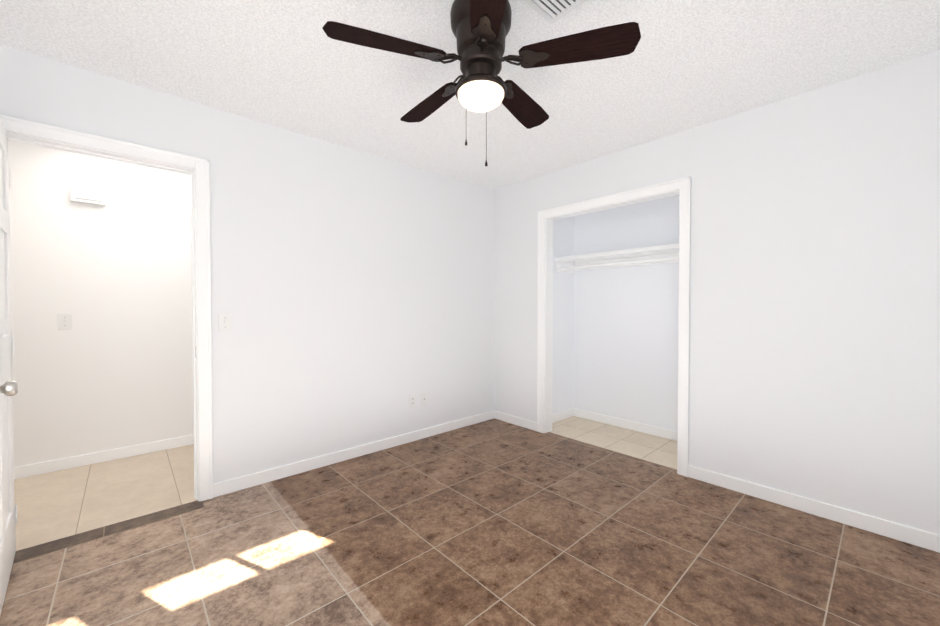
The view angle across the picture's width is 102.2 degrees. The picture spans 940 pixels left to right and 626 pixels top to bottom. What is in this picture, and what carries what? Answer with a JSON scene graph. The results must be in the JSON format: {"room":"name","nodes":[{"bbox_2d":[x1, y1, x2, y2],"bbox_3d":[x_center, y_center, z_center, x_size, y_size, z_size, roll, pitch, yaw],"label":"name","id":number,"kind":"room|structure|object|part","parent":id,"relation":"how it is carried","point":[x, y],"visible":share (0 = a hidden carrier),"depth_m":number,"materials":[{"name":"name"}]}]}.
{"room":"empty bedroom","nodes":[
{"label":"empty bedroom","id":0,"kind":"room"},
{"bbox_2d":[8,140,192,466],"bbox_3d":[-2.088,-0.080,3.688,7.240,2.440,0.120,-1,1,-42],"label":"wall","id":1,"kind":"structure","parent":0,"point":[112,368],"depth_m":2.91,"materials":[{"name":"white paint"}]},
{"bbox_2d":[58,314,71,329],"bbox_3d":[-2.978,0.064,2.788,0.070,0.115,0.018,-1,1,-42],"label":"light switch","id":2,"kind":"object","parent":1,"relation":"attached to","point":[64,321],"visible":1,"depth_m":2.79,"materials":[{"name":"white plastic"}]},
{"bbox_2d":[70,186,105,205],"bbox_3d":[-2.869,-0.877,2.854,0.190,0.110,0.046,-1,1,-42],"label":"door chime","id":3,"kind":"object","parent":1,"relation":"attached to","point":[86,196],"visible":1,"depth_m":2.84,"materials":[{"name":"white plastic"}]},
{"bbox_2d":[75,197,100,201],"bbox_3d":[-2.854,-0.847,2.838,0.140,0.009,0.001,-1,1,-42],"label":"grille","id":4,"kind":"object","parent":3,"relation":"attached to","point":[77,199],"depth_m":2.84,"materials":[{"name":"white plastic"}]},
{"bbox_2d":[14,434,193,478],"bbox_3d":[-2.043,1.098,3.656,7.000,0.085,0.013,-1,1,-42],"label":"baseboard","id":5,"kind":"structure","parent":1,"relation":"attached to","point":[29,470],"depth_m":2.91,"materials":[{"name":"white paint"}]},
{"bbox_2d":[0,45,493,483],"bbox_3d":[-1.772,-0.059,2.313,5.620,2.440,0.120,-1,1,-42],"label":"wall","id":6,"kind":"structure","parent":0,"point":[352,291],"depth_m":2.80,"materials":[{"name":"white paint"}]},
{"bbox_2d":[0,116,17,615],"bbox_3d":[-1.938,0.161,1.548,0.762,2.000,0.159,1,1,44],"label":"door","id":7,"kind":"structure","parent":6,"relation":"in","point":[8,387],"depth_m":1.69,"materials":[{"name":"white paint"}]},
{"bbox_3d":[-1.676,0.273,1.367,0.068,0.068,0.062,1,1,44],"label":"knob","id":8,"kind":"part","parent":7,"relation":"part of","materials":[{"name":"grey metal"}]},
{"bbox_3d":[-2.206,0.166,1.814,0.008,1.710,0.037,1,1,44],"label":"door hinges","id":9,"kind":"part","parent":7,"relation":"part of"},
{"bbox_2d":[0,114,212,501],"bbox_3d":[-1.991,0.111,2.103,0.912,2.106,0.140,-1,1,-42],"label":"door frame","id":10,"kind":"structure","parent":6,"relation":"attached to","point":[201,166],"depth_m":2.32,"materials":[{"name":"white paint"}]},
{"bbox_2d":[218,313,231,331],"bbox_3d":[-1.558,0.059,2.416,0.070,0.115,0.018,-1,1,-42],"label":"bedroom light switch","id":11,"kind":"object","parent":6,"relation":"attached to","point":[224,321],"visible":1,"depth_m":2.42,"materials":[{"name":"white plastic"}]},
{"bbox_2d":[213,411,492,497],"bbox_3d":[-0.673,1.105,3.235,2.539,0.085,0.017,-1,1,-42],"label":"baseboard","id":12,"kind":"structure","parent":6,"relation":"attached to","point":[236,484],"depth_m":2.90,"materials":[{"name":"white paint"}]},
{"bbox_2d":[409,394,415,407],"bbox_3d":[-0.511,0.783,3.384,0.070,0.115,0.009,-1,1,-42],"label":"outlet","id":13,"kind":"object","parent":6,"relation":"attached to","point":[412,400],"visible":1,"depth_m":3.38,"materials":[{"name":"white plastic"}]},
{"bbox_2d":[421,392,426,405],"bbox_3d":[-0.415,0.786,3.465,0.070,0.115,0.017,-1,1,-42],"label":"outlet","id":14,"kind":"object","parent":6,"relation":"attached to","point":[423,398],"visible":1,"depth_m":3.46,"materials":[{"name":"white plastic"}]},
{"bbox_2d":[0,416,939,625],"bbox_3d":[-0.508,1.216,1.967,7.240,0.102,4.820,-1,1,-42],"label":"floor","id":15,"kind":"structure","parent":0,"point":[493,522],"depth_m":1.89,"materials":[{"name":"brown tile"}]},
{"bbox_2d":[0,0,939,190],"bbox_3d":[-0.508,-1.323,1.929,7.240,0.100,4.820,-1,1,-42],"label":"ceiling","id":16,"kind":"structure","parent":0,"point":[291,65],"depth_m":1.94,"materials":[{"name":"white paint"}]},
{"bbox_2d":[322,0,640,166],"bbox_3d":[0.028,-0.937,1.644,1.191,0.665,1.168,-1,1,-42],"label":"ceiling fan","id":17,"kind":"object","parent":16,"relation":"hanging from","point":[480,29],"visible":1,"depth_m":1.52,"materials":[{"name":"brown wood"}]},
{"bbox_3d":[-0.325,-1.044,1.469,0.460,0.036,0.135,0,1,-20],"label":"blade","id":18,"kind":"part","parent":17,"relation":"part of","materials":[{"name":"brown wood"}]},
{"bbox_3d":[-0.199,-1.051,1.916,0.135,0.036,0.460,-1,1,-38],"label":"blade","id":19,"kind":"part","parent":17,"relation":"part of","materials":[{"name":"brown wood"}]},
{"bbox_3d":[0.046,-0.902,1.608,0.198,0.058,0.198,-1,1,-42],"label":"lamp shade","id":20,"kind":"part","parent":17,"relation":"part of","materials":[{"name":"white glass"}]},
{"bbox_3d":[0.061,-1.041,1.211,0.135,0.036,0.460,0,1,-2],"label":"blade","id":21,"kind":"part","parent":17,"relation":"part of","materials":[{"name":"brown wood"}]},
{"bbox_3d":[0.266,-1.052,1.934,0.135,0.036,0.460,1,1,34],"label":"blade","id":22,"kind":"part","parent":17,"relation":"part of","materials":[{"name":"brown wood"}]},
{"bbox_3d":[0.426,-1.045,1.498,0.460,0.036,0.135,0,1,16],"label":"blade","id":23,"kind":"part","parent":17,"relation":"part of","materials":[{"name":"brown wood"}]},
{"bbox_2d":[523,0,587,23],"bbox_3d":[0.294,-1.260,1.463,0.360,0.012,0.210,-1,1,-42],"label":"ceiling vent","id":24,"kind":"object","parent":16,"relation":"in","point":[551,11],"visible":1,"depth_m":1.56,"materials":[{"name":"white metal"}]},
{"bbox_2d":[552,216,573,414],"bbox_3d":[0.880,-0.085,4.019,0.600,2.440,0.120,-1,1,-42],"label":"wall","id":25,"kind":"structure","parent":0,"point":[563,327],"depth_m":4.04,"materials":[{"name":"white paint"}]},
{"bbox_2d":[573,195,678,430],"bbox_3d":[1.540,-0.082,3.828,0.120,2.440,2.090,-1,1,-42],"label":"wall","id":26,"kind":"structure","parent":0,"point":[625,343],"depth_m":3.72,"materials":[{"name":"white paint"}]},
{"bbox_2d":[552,408,677,440],"bbox_3d":[1.408,1.101,3.456,0.600,0.085,1.450,-1,1,-42],"label":"baseboard","id":27,"kind":"structure","parent":26,"relation":"attached to","point":[640,427],"depth_m":3.80,"materials":[{"name":"white paint"}]},
{"bbox_2d":[554,243,678,272],"bbox_3d":[1.492,-0.493,3.508,0.371,0.142,1.448,-1,1,-42],"label":"closet shelf","id":28,"kind":"object","parent":26,"relation":"attached to","point":[662,254],"visible":0.58,"depth_m":3.59,"materials":[{"name":"white paint"}]},
{"bbox_3d":[1.408,-0.456,3.432,0.056,0.056,1.410,-1,1,-42],"label":"rod","id":29,"kind":"part","parent":28,"relation":"part of","materials":[{"name":"white paint"}]},
{"bbox_2d":[494,51,939,534],"bbox_3d":[1.471,-0.067,2.833,0.120,2.440,3.470,-1,1,-42],"label":"wall","id":30,"kind":"structure","parent":0,"point":[814,369],"depth_m":2.21,"materials":[{"name":"white paint"}]},
{"bbox_2d":[493,411,536,430],"bbox_3d":[0.462,1.095,3.864,0.013,0.085,0.574,-1,1,-42],"label":"baseboard","id":31,"kind":"structure","parent":30,"relation":"attached to","point":[525,423],"depth_m":3.85,"materials":[{"name":"white paint"}]},
{"bbox_2d":[537,176,690,476],"bbox_3d":[1.146,0.123,3.193,0.120,2.050,1.205,-1,1,-42],"label":"door frame","id":32,"kind":"structure","parent":30,"relation":"in","point":[548,366],"depth_m":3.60,"materials":[{"name":"white paint"}]},
{"bbox_2d":[688,465,939,552],"bbox_3d":[2.011,1.121,2.153,0.017,0.085,1.409,-1,1,-42],"label":"baseboard","id":33,"kind":"structure","parent":30,"relation":"attached to","point":[907,534],"depth_m":2.15,"materials":[{"name":"white paint"}]}
]}

